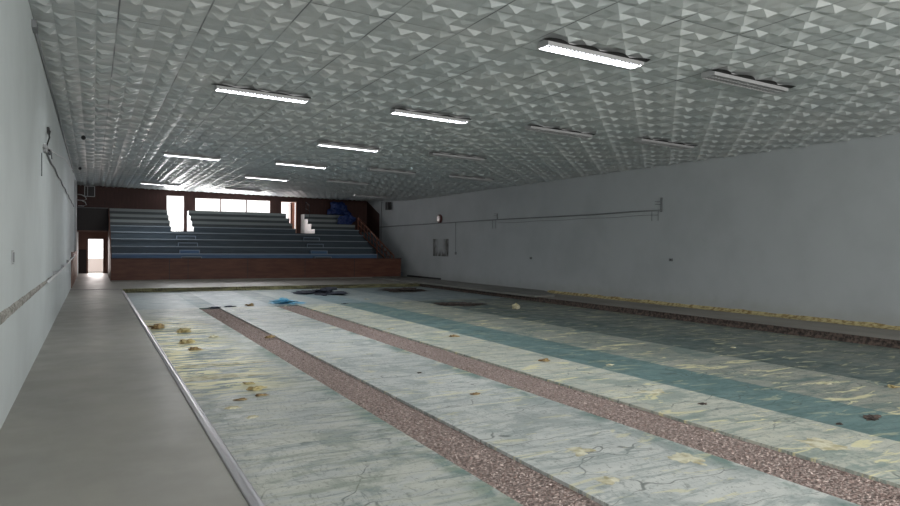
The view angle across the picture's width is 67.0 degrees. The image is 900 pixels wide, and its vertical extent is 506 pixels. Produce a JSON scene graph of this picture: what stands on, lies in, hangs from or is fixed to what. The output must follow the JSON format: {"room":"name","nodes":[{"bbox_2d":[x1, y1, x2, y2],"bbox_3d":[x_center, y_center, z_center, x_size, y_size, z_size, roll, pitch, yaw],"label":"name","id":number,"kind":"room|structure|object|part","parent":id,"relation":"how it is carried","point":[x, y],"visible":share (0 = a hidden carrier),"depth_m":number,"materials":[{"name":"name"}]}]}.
{"room":"indoor swimming pool","nodes":[
{"label":"indoor swimming pool","id":0,"kind":"room"},
{"bbox_2d":[0,0,77,428],"bbox_3d":[-9.643,-1.028,16.610,0.200,5.500,48.400,0,1,-28],"label":"wall","id":1,"kind":"structure","parent":0,"point":[37,214],"depth_m":8.35,"materials":[{"name":"white paint"}]},
{"bbox_2d":[11,250,14,263],"bbox_3d":[-4.390,0.043,6.833,0.020,0.140,0.100,0,1,-28],"label":"wall switch","id":2,"kind":"object","parent":1,"relation":"attached to","point":[12,251],"visible":1,"depth_m":6.79,"materials":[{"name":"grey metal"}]},
{"bbox_2d":[0,275,52,324],"bbox_3d":[-5.049,0.551,8.087,0.021,0.119,15.000,0,1,-28],"label":"trim","id":3,"kind":"structure","parent":1,"relation":"attached to","point":[9,311],"depth_m":7.28,"materials":[{"name":"weathered wood"}]},
{"bbox_2d":[43,127,51,158],"bbox_3d":[-6.951,-1.923,11.789,0.080,0.540,1.822,0,1,-28],"label":"junction box","id":4,"kind":"object","parent":1,"relation":"attached to","point":[46,150],"visible":0.94,"depth_m":11.58,"materials":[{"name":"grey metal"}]},
{"bbox_2d":[31,19,73,172],"bbox_3d":[-10.209,-3.115,17.980,0.062,0.100,20.600,0,1,-28],"label":"cable","id":5,"kind":"object","parent":1,"relation":"attached to","point":[34,24],"visible":0.98,"depth_m":11.24,"materials":[{"name":"grey plastic"}]},
{"bbox_2d":[43,146,73,206],"bbox_3d":[-10.879,-1.791,19.227,0.032,0.068,19.001,0,1,-28],"label":"cable","id":6,"kind":"object","parent":1,"relation":"attached to","point":[43,146],"visible":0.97,"depth_m":14.66,"materials":[{"name":"grey plastic"}]},
{"bbox_2d":[47,146,72,169],"bbox_3d":[-10.924,-2.538,19.307,0.024,1.271,17.601,0,1,-28],"label":"wire","id":7,"kind":"object","parent":1,"relation":"attached to","point":[47,146],"visible":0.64,"depth_m":15.39,"materials":[{"name":"grey"}]},
{"bbox_2d":[47,255,74,282],"bbox_3d":[-11.106,0.283,19.700,0.092,0.244,18.201,0,1,-28],"label":"pipe","id":8,"kind":"object","parent":1,"relation":"attached to","point":[55,274],"visible":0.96,"depth_m":15.45,"materials":[{"name":"grey metal"}]},
{"bbox_2d":[71,251,76,287],"bbox_3d":[-16.550,0.576,30.005,0.035,1.340,10.500,0,1,-28],"label":"trim","id":9,"kind":"structure","parent":1,"relation":"attached to","point":[74,260],"depth_m":27.78,"materials":[{"name":"brown"}]},
{"bbox_2d":[74,180,76,250],"bbox_3d":[-16.154,-1.610,29.337,0.074,3.070,0.074,0,1,-5],"label":"drain pipe","id":10,"kind":"object","parent":1,"relation":"attached to","point":[75,217],"visible":1,"depth_m":29.32,"materials":[{"name":"grey"}]},
{"bbox_2d":[78,249,85,272],"bbox_3d":[-20.541,0.472,37.989,0.390,1.340,0.050,0,1,-28],"label":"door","id":11,"kind":"structure","parent":1,"relation":"attached to","point":[81,252],"depth_m":37.96,"materials":[{"name":"grey"}]},
{"bbox_2d":[78,232,107,272],"bbox_3d":[-18.638,-0.084,37.089,2.920,2.500,3.700,0,1,-28],"label":"wall","id":12,"kind":"structure","parent":0,"point":[82,236],"depth_m":38.27,"materials":[{"name":"brown"}]},
{"bbox_2d":[87,238,103,272],"bbox_3d":[-19.998,0.153,38.377,0.850,1.980,0.200,0,1,-28],"label":"door","id":13,"kind":"structure","parent":12,"relation":"in","point":[87,238],"depth_m":38.27,"materials":[{"name":"white"}]},
{"bbox_2d":[77,185,366,232],"bbox_3d":[-12.088,-1.339,38.337,15.670,5.300,0.150,0,1,-28],"label":"wall","id":14,"kind":"structure","parent":0,"point":[105,197],"depth_m":37.05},
{"bbox_2d":[84,186,94,196],"bbox_3d":[-18.386,-3.136,34.696,0.480,0.550,0.400,0,1,-28],"label":"wall box","id":15,"kind":"object","parent":14,"relation":"attached to","point":[89,191],"visible":0.99,"depth_m":34.54,"materials":[{"name":"grey metal"}]},
{"bbox_2d":[77,208,107,230],"bbox_3d":[-18.349,-1.728,34.948,1.410,1.150,0.020,0,1,-28],"label":"wall panel","id":16,"kind":"object","parent":14,"relation":"attached to","point":[92,219],"depth_m":34.93,"materials":[{"name":"grey"}]},
{"bbox_2d":[77,230,107,231],"bbox_3d":[-18.349,-1.118,34.934,1.420,0.070,0.060,0,1,-28],"label":"trim","id":17,"kind":"structure","parent":14,"relation":"attached to","point":[77,230],"depth_m":34.80,"materials":[{"name":"brown wood"}]},
{"bbox_2d":[166,195,183,230],"bbox_3d":[-14.894,-2.125,36.846,0.930,1.990,0.102,0,1,-28],"label":"door","id":18,"kind":"structure","parent":14,"relation":"in","point":[166,195],"depth_m":36.79,"materials":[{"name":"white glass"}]},
{"bbox_2d":[202,198,220,211],"bbox_3d":[-13.407,-2.664,37.621,1.360,0.740,0.100,0,1,-28],"label":"window","id":19,"kind":"structure","parent":14,"relation":"in","point":[202,198],"depth_m":37.81,"materials":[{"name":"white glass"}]},
{"bbox_2d":[246,200,269,212],"bbox_3d":[-10.967,-2.655,38.902,1.350,0.740,0.100,0,1,-28],"label":"window","id":20,"kind":"structure","parent":14,"relation":"in","point":[246,200],"depth_m":38.83,"materials":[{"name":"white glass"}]},
{"bbox_2d":[281,201,296,228],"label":"door","id":21,"kind":"structure","parent":14,"relation":"in","point":[292,208],"depth_m":40.05,"materials":[{"name":"brown"}]},
{"bbox_2d":[0,273,899,505],"bbox_3d":[-2.663,1.599,20.366,16.070,0.300,48.500,0,1,-28],"label":"floor","id":22,"kind":"structure","parent":0,"point":[98,417],"depth_m":6.57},
{"bbox_2d":[121,291,264,505],"bbox_3d":[-4.166,1.544,9.919,0.085,0.068,31.400,0,1,-28],"label":"trim","id":23,"kind":"structure","parent":22,"relation":"on","point":[253,499],"depth_m":5.95,"materials":[{"name":"silver metal"}]},
{"bbox_2d":[108,208,402,281],"bbox_3d":[-10.045,-0.491,35.913,14.201,3.480,6.060,0,1,-28],"label":"grandstand","id":24,"kind":"object","parent":22,"relation":"on","point":[142,244],"visible":0.96,"depth_m":34.29,"materials":[{"name":"grey"}]},
{"bbox_3d":[-8.802,0.266,33.261,13.940,0.035,0.130,0,1,-28],"label":"rail","id":25,"kind":"part","parent":24,"relation":"part of","materials":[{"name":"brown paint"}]},
{"bbox_2d":[327,202,350,214],"bbox_3d":[-6.588,-2.674,40.692,1.520,0.850,0.605,0,1,-28],"label":"heap","id":26,"kind":"object","parent":24,"relation":"on","point":[337,208],"visible":0.94,"depth_m":40.44,"materials":[{"name":"blue fabric"}]},
{"bbox_2d":[337,214,355,224],"bbox_3d":[-6.012,-1.953,39.478,1.163,0.641,0.593,0,1,-28],"label":"bundle","id":27,"kind":"object","parent":24,"relation":"on","point":[346,219],"visible":1,"depth_m":39.28,"materials":[{"name":"blue fabric"}]},
{"bbox_2d":[357,218,393,257],"bbox_3d":[-4.175,-0.522,37.995,0.067,3.007,3.498,0,1,-42],"label":"stair railing","id":28,"kind":"object","parent":24,"relation":"on","point":[358,225],"visible":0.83,"depth_m":38.10,"materials":[{"name":"brown wood"}]},
{"bbox_2d":[372,276,554,297],"bbox_3d":[0.250,1.363,29.517,1.996,0.060,14.799,0,1,-28],"label":"sheet","id":29,"kind":"object","parent":22,"relation":"on","point":[534,293],"visible":1,"depth_m":27.52,"materials":[{"name":"grey"}]},
{"bbox_2d":[547,290,899,329],"bbox_3d":[9.490,1.557,13.813,0.240,0.099,25.600,0,1,-28],"label":"bead","id":30,"kind":"object","parent":22,"relation":"on","point":[742,311],"visible":0.98,"depth_m":17.47},
{"bbox_2d":[28,0,899,200],"bbox_3d":[-1.693,-3.216,18.553,16.070,1.224,44.900,0,1,-28],"label":"ceiling","id":31,"kind":"structure","parent":0,"point":[134,78],"depth_m":11.67,"materials":[{"name":"tile"}]},
{"bbox_2d":[141,182,179,186],"bbox_3d":[-13.601,-3.262,31.869,1.820,0.136,0.390,2,0,-28],"label":"ceiling light","id":32,"kind":"object","parent":31,"relation":"hanging from","point":[151,183],"visible":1,"depth_m":31.87,"materials":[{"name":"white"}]},
{"bbox_2d":[161,152,219,160],"bbox_3d":[-8.229,-3.105,21.635,1.819,0.184,0.390,0,1,-28],"label":"ceiling light","id":33,"kind":"object","parent":31,"relation":"hanging from","point":[164,153],"visible":0.95,"depth_m":21.63,"materials":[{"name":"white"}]},
{"bbox_2d":[225,187,261,191],"bbox_3d":[-10.028,-3.120,32.979,1.820,0.135,0.390,2,0,-28],"label":"ceiling light","id":34,"kind":"object","parent":31,"relation":"hanging from","point":[231,188],"visible":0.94,"depth_m":32.95,"materials":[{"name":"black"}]},
{"bbox_2d":[212,83,310,103],"bbox_3d":[-3.483,-2.985,12.595,1.819,0.184,0.390,0,1,-28],"label":"ceiling light","id":35,"kind":"object","parent":31,"relation":"hanging from","point":[218,87],"visible":1,"depth_m":12.58,"materials":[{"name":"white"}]},
{"bbox_2d":[244,175,287,180],"bbox_3d":[-7.356,-3.032,27.244,1.819,0.184,0.390,0,1,-28],"label":"ceiling light","id":36,"kind":"object","parent":31,"relation":"hanging from","point":[246,176],"visible":0.99,"depth_m":27.22,"materials":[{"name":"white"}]},
{"bbox_2d":[275,161,327,168],"bbox_3d":[-4.963,-2.972,22.685,1.819,0.184,0.390,0,1,-28],"label":"ceiling light","id":37,"kind":"object","parent":31,"relation":"hanging from","point":[276,162],"visible":0.98,"depth_m":22.66,"materials":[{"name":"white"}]},
{"bbox_2d":[327,179,368,184],"bbox_3d":[-4.173,-2.907,27.720,1.819,0.184,0.390,0,1,-28],"label":"ceiling light","id":38,"kind":"object","parent":31,"relation":"hanging from","point":[328,180],"visible":0.94,"depth_m":27.70,"materials":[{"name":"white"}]},
{"bbox_2d":[317,141,379,151],"bbox_3d":[-2.750,-2.916,18.470,1.819,0.184,0.390,0,1,-28],"label":"ceiling light","id":39,"kind":"object","parent":31,"relation":"hanging from","point":[321,143],"visible":0.98,"depth_m":18.46,"materials":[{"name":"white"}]},
{"bbox_2d":[354,194,386,198],"bbox_3d":[-3.976,-2.856,33.969,1.819,0.184,0.390,0,1,-28],"label":"ceiling light","id":40,"kind":"object","parent":31,"relation":"hanging from","point":[359,195],"visible":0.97,"depth_m":33.92,"materials":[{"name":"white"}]},
{"bbox_2d":[367,167,415,174],"bbox_3d":[-2.027,-2.854,23.459,1.819,0.184,0.390,0,1,-28],"label":"ceiling light","id":41,"kind":"object","parent":31,"relation":"hanging from","point":[369,168],"visible":0.97,"depth_m":23.45,"materials":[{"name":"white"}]},
{"bbox_2d":[390,107,470,123],"bbox_3d":[-0.403,-2.857,13.999,1.819,0.184,0.390,0,1,-28],"label":"ceiling light","id":42,"kind":"object","parent":31,"relation":"hanging from","point":[398,111],"visible":0.99,"depth_m":13.99,"materials":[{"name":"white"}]},
{"bbox_2d":[429,152,486,160],"bbox_3d":[0.212,-2.795,19.474,1.819,0.184,0.390,0,1,-28],"label":"ceiling light","id":43,"kind":"object","parent":31,"relation":"hanging from","point":[439,154],"visible":1,"depth_m":19.46,"materials":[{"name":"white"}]},
{"bbox_2d":[449,175,493,180],"bbox_3d":[0.772,-2.738,24.603,1.819,0.184,0.390,0,1,-28],"label":"ceiling light","id":44,"kind":"object","parent":31,"relation":"hanging from","point":[450,176],"visible":1,"depth_m":24.58,"materials":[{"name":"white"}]},
{"bbox_2d":[524,124,594,138],"bbox_3d":[2.445,-2.739,15.157,1.819,0.184,0.390,0,1,-28],"label":"ceiling light","id":45,"kind":"object","parent":31,"relation":"hanging from","point":[531,127],"visible":0.99,"depth_m":15.13,"materials":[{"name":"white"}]},
{"bbox_2d":[537,38,650,68],"bbox_3d":[1.995,-2.796,9.431,1.819,0.184,0.390,0,1,-28],"label":"ceiling light","id":46,"kind":"object","parent":31,"relation":"hanging from","point":[555,45],"visible":1,"depth_m":9.42,"materials":[{"name":"grey plastic"}]},
{"bbox_2d":[634,137,696,149],"bbox_3d":[5.117,-2.630,16.133,1.819,0.184,0.390,0,1,-28],"label":"ceiling light","id":47,"kind":"object","parent":31,"relation":"hanging from","point":[644,140],"visible":0.97,"depth_m":16.10,"materials":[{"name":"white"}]},
{"bbox_2d":[701,69,795,93],"bbox_3d":[4.629,-2.687,10.544,1.819,0.184,0.390,0,1,-28],"label":"ceiling light","id":48,"kind":"object","parent":31,"relation":"hanging from","point":[718,75],"visible":1,"depth_m":10.52,"materials":[{"name":"grey"}]},
{"bbox_2d":[126,287,899,505],"bbox_3d":[0.914,1.760,13.380,12.130,0.160,32.800,0,1,-28],"label":"floor","id":49,"kind":"structure","parent":0,"point":[308,444],"depth_m":7.97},
{"bbox_2d":[147,323,164,328],"bbox_3d":[-6.247,1.555,14.479,0.377,0.117,0.279,0,1,-43],"label":"chunk","id":50,"kind":"object","parent":49,"relation":"on","point":[159,325],"visible":0.99,"depth_m":14.44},
{"bbox_2d":[176,328,191,332],"bbox_3d":[-5.474,1.583,13.944,0.339,0.085,0.253,0,1,-11],"label":"chunk","id":51,"kind":"object","parent":49,"relation":"on","point":[180,330],"visible":1,"depth_m":13.90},
{"bbox_2d":[179,339,195,343],"bbox_3d":[-4.784,1.605,12.399,0.233,0.080,0.360,1,1,41],"label":"chunk","id":52,"kind":"object","parent":49,"relation":"on","point":[182,341],"visible":1,"depth_m":12.34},
{"bbox_2d":[188,347,202,349],"bbox_3d":[-4.337,1.624,11.583,0.266,0.064,0.143,0,1,-16],"label":"chunk","id":53,"kind":"object","parent":49,"relation":"on","point":[190,348],"visible":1,"depth_m":11.55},
{"bbox_2d":[182,373,267,381],"bbox_3d":[-3.195,1.677,9.199,1.453,0.007,0.360,0,1,-28],"label":"smear","id":54,"kind":"object","parent":49,"relation":"on","point":[218,376],"visible":0.8,"depth_m":9.22,"materials":[{"name":"paint"}]},
{"bbox_2d":[178,361,272,367],"bbox_3d":[-3.458,1.666,10.193,1.612,0.007,0.220,0,1,-28],"label":"smear","id":55,"kind":"object","parent":49,"relation":"on","point":[232,363],"visible":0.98,"depth_m":10.17,"materials":[{"name":"paint"}]},
{"bbox_2d":[224,406,241,408],"bbox_3d":[-2.377,1.696,7.472,0.196,0.024,0.132,0,1,1],"label":"scrap","id":56,"kind":"object","parent":49,"relation":"on","point":[229,407],"visible":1,"depth_m":7.45,"materials":[{"name":"beige"}]},
{"bbox_2d":[246,415,258,418],"bbox_3d":[-2.059,1.706,7.082,0.114,0.016,0.162,1,1,41],"label":"scrap","id":57,"kind":"object","parent":49,"relation":"on","point":[250,416],"visible":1,"depth_m":7.07,"materials":[{"name":"beige"}]},
{"bbox_2d":[246,386,266,390],"bbox_3d":[-2.390,1.671,8.428,0.224,0.058,0.176,1,1,16],"label":"chunk","id":58,"kind":"object","parent":49,"relation":"on","point":[256,388],"visible":1,"depth_m":8.39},
{"bbox_2d":[123,283,419,292],"bbox_3d":[-6.679,1.414,27.844,12.130,0.149,0.162,0,1,-28],"label":"trim","id":59,"kind":"structure","parent":49,"relation":"on","point":[140,290],"depth_m":27.39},
{"bbox_2d":[270,297,306,303],"bbox_3d":[-5.073,1.478,21.236,1.348,0.165,1.110,1,1,16],"label":"plastic sheet","id":60,"kind":"object","parent":49,"relation":"on","point":[282,300],"visible":1,"depth_m":21.09,"materials":[{"name":"blue plastic"}]},
{"bbox_2d":[291,287,346,295],"bbox_3d":[-4.936,1.426,25.779,2.103,0.191,3.187,0,1,-17],"label":"plastic sheet","id":61,"kind":"object","parent":49,"relation":"on","point":[325,291],"depth_m":25.29,"materials":[{"name":"grey plastic"}]},
{"bbox_2d":[201,309,599,505],"bbox_3d":[-2.629,1.691,11.290,0.574,0.028,18.030,0,1,-28],"label":"rubble","id":62,"kind":"object","parent":49,"relation":"on","point":[227,321],"visible":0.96,"depth_m":6.75,"materials":[{"name":"brown gravel"}]},
{"bbox_2d":[434,302,486,305],"bbox_3d":[0.351,1.575,21.176,1.703,0.065,1.500,0,1,-28],"label":"sheet","id":63,"kind":"object","parent":49,"relation":"on","point":[440,303],"depth_m":21.02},
{"bbox_2d":[512,303,519,308],"bbox_3d":[1.914,1.541,19.815,0.226,0.192,0.271,1,1,18],"label":"lump","id":64,"kind":"object","parent":49,"relation":"on","point":[515,306],"visible":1,"depth_m":19.77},
{"bbox_2d":[564,447,595,456],"bbox_3d":[1.159,1.742,5.999,0.278,0.007,0.251,0,1,-28],"label":"smear","id":65,"kind":"object","parent":49,"relation":"on","point":[579,451],"visible":1,"depth_m":6.00,"materials":[{"name":"paint"}]},
{"bbox_2d":[279,306,899,505],"bbox_3d":[-0.676,1.699,12.316,0.726,0.028,18.025,0,1,-28],"label":"rubble","id":66,"kind":"object","parent":49,"relation":"on","point":[295,311],"visible":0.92,"depth_m":6.61,"materials":[{"name":"brown gravel"}]},
{"bbox_2d":[595,476,619,484],"bbox_3d":[1.226,1.749,5.245,0.186,0.007,0.192,0,1,-28],"label":"smear","id":67,"kind":"object","parent":49,"relation":"on","point":[606,480],"visible":1,"depth_m":5.23,"materials":[{"name":"paint"}]},
{"bbox_2d":[634,389,664,394],"bbox_3d":[2.525,1.732,8.488,0.538,0.007,0.273,0,1,-28],"label":"smear","id":68,"kind":"object","parent":49,"relation":"on","point":[656,391],"visible":1,"depth_m":8.49,"materials":[{"name":"paint"}]},
{"bbox_2d":[420,284,899,348],"bbox_3d":[6.249,1.627,16.179,0.121,0.149,32.800,0,1,-28],"label":"trim","id":69,"kind":"structure","parent":49,"relation":"on","point":[889,343],"depth_m":16.13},
{"bbox_2d":[667,452,706,465],"bbox_3d":[2.027,1.751,5.785,0.272,0.007,0.392,0,1,-28],"label":"smear","id":70,"kind":"object","parent":49,"relation":"on","point":[682,457],"visible":1,"depth_m":5.79,"materials":[{"name":"paint"}]},
{"bbox_2d":[793,437,849,450],"bbox_3d":[3.439,1.759,6.273,0.321,0.007,0.438,0,1,-15],"label":"smear","id":71,"kind":"object","parent":49,"relation":"on","point":[823,444],"visible":1,"depth_m":6.25,"materials":[{"name":"paint"}]},
{"bbox_2d":[863,414,880,420],"bbox_3d":[4.509,1.756,7.277,0.358,0.024,0.167,0,1,-45],"label":"strip","id":72,"kind":"object","parent":49,"relation":"on","point":[868,417],"visible":1,"depth_m":7.25,"materials":[{"name":"brown"}]},
{"bbox_2d":[888,384,899,387],"bbox_3d":[5.825,1.751,8.929,0.167,0.028,0.238,1,1,43],"label":"scrap","id":73,"kind":"object","parent":49,"relation":"on","point":[889,385],"visible":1,"depth_m":8.91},
{"bbox_2d":[367,132,899,325],"bbox_3d":[5.267,-0.952,22.350,0.200,5.500,44.700,0,1,-28],"label":"wall","id":74,"kind":"structure","parent":0,"point":[813,230],"depth_m":18.84,"materials":[{"name":"white paint"}]},
{"bbox_2d":[367,202,379,237],"bbox_3d":[-4.648,-0.950,41.005,0.012,4.400,2.050,0,1,-28],"label":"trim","id":75,"kind":"structure","parent":74,"relation":"attached to","point":[373,216],"depth_m":40.92,"materials":[{"name":"brown paint"}]},
{"bbox_2d":[385,202,390,209],"bbox_3d":[-3.481,-2.658,38.529,0.260,0.440,0.340,0,1,-28],"label":"loudspeaker","id":76,"kind":"object","parent":74,"relation":"attached to","point":[387,204],"visible":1,"depth_m":38.38,"materials":[{"name":"black plastic"}]},
{"bbox_2d":[407,275,440,279],"bbox_3d":[-1.381,1.233,34.758,0.020,0.080,4.000,0,1,-28],"label":"baseboard","id":77,"kind":"structure","parent":74,"relation":"attached to","point":[407,275],"depth_m":34.68,"materials":[{"name":"black plastic"}]},
{"bbox_2d":[437,214,441,222],"bbox_3d":[-0.526,-1.665,33.023,0.140,0.420,0.420,0,1,-28],"label":"bell","id":78,"kind":"object","parent":74,"relation":"attached to","point":[439,217],"visible":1,"depth_m":32.93,"materials":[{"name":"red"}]},
{"bbox_2d":[433,239,448,255],"bbox_3d":[-0.458,-0.264,33.020,0.012,0.840,1.640,0,1,-28],"label":"wall panel","id":79,"kind":"object","parent":74,"relation":"attached to","point":[440,246],"depth_m":33.01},
{"bbox_2d":[383,210,660,226],"bbox_3d":[1.049,-1.401,30.108,0.044,0.068,22.430,0,1,-28],"label":"cable","id":80,"kind":"object","parent":74,"relation":"attached to","point":[646,210],"visible":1,"depth_m":25.55,"materials":[{"name":"grey plastic"}]},
{"bbox_2d":[455,223,456,254],"bbox_3d":[0.268,-0.665,31.623,0.030,1.480,0.120,0,1,-28],"label":"wire","id":81,"kind":"object","parent":80,"relation":"hanging from","point":[455,223],"visible":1,"depth_m":31.63,"materials":[{"name":"grey"}]},
{"bbox_2d":[506,215,645,222],"bbox_3d":[4.101,-1.189,24.332,0.013,0.037,9.100,0,1,-28],"label":"wire","id":82,"kind":"object","parent":74,"relation":"attached to","point":[637,215],"visible":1,"depth_m":24.67,"materials":[{"name":"grey"}]},
{"bbox_2d":[655,198,662,211],"bbox_3d":[6.188,-1.306,20.341,0.032,0.680,0.417,0,1,-29],"label":"bracket","id":83,"kind":"object","parent":74,"relation":"attached to","point":[661,199],"visible":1,"depth_m":20.17,"materials":[{"name":"grey metal"}]},
{"bbox_3d":[6.276,-1.434,20.185,0.030,0.420,0.060,0,1,-28],"label":"plate","id":84,"kind":"part","parent":83,"relation":"part of","materials":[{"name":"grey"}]},
{"label":"outside","id":85,"kind":"structure","parent":0,"visible":0},
{"bbox_3d":[-22.068,1.200,44.172,14.000,0.150,11.700,0,1,-28],"label":"ground","id":86,"kind":"structure","parent":85,"visible":0},
{"bbox_2d":[88,259,102,271],"bbox_3d":[-21.554,0.747,42.120,7.000,0.800,0.200,0,1,-28],"label":"wall","id":87,"kind":"structure","parent":86,"relation":"on","point":[94,265],"depth_m":41.86,"materials":[{"name":"white"}]}
]}

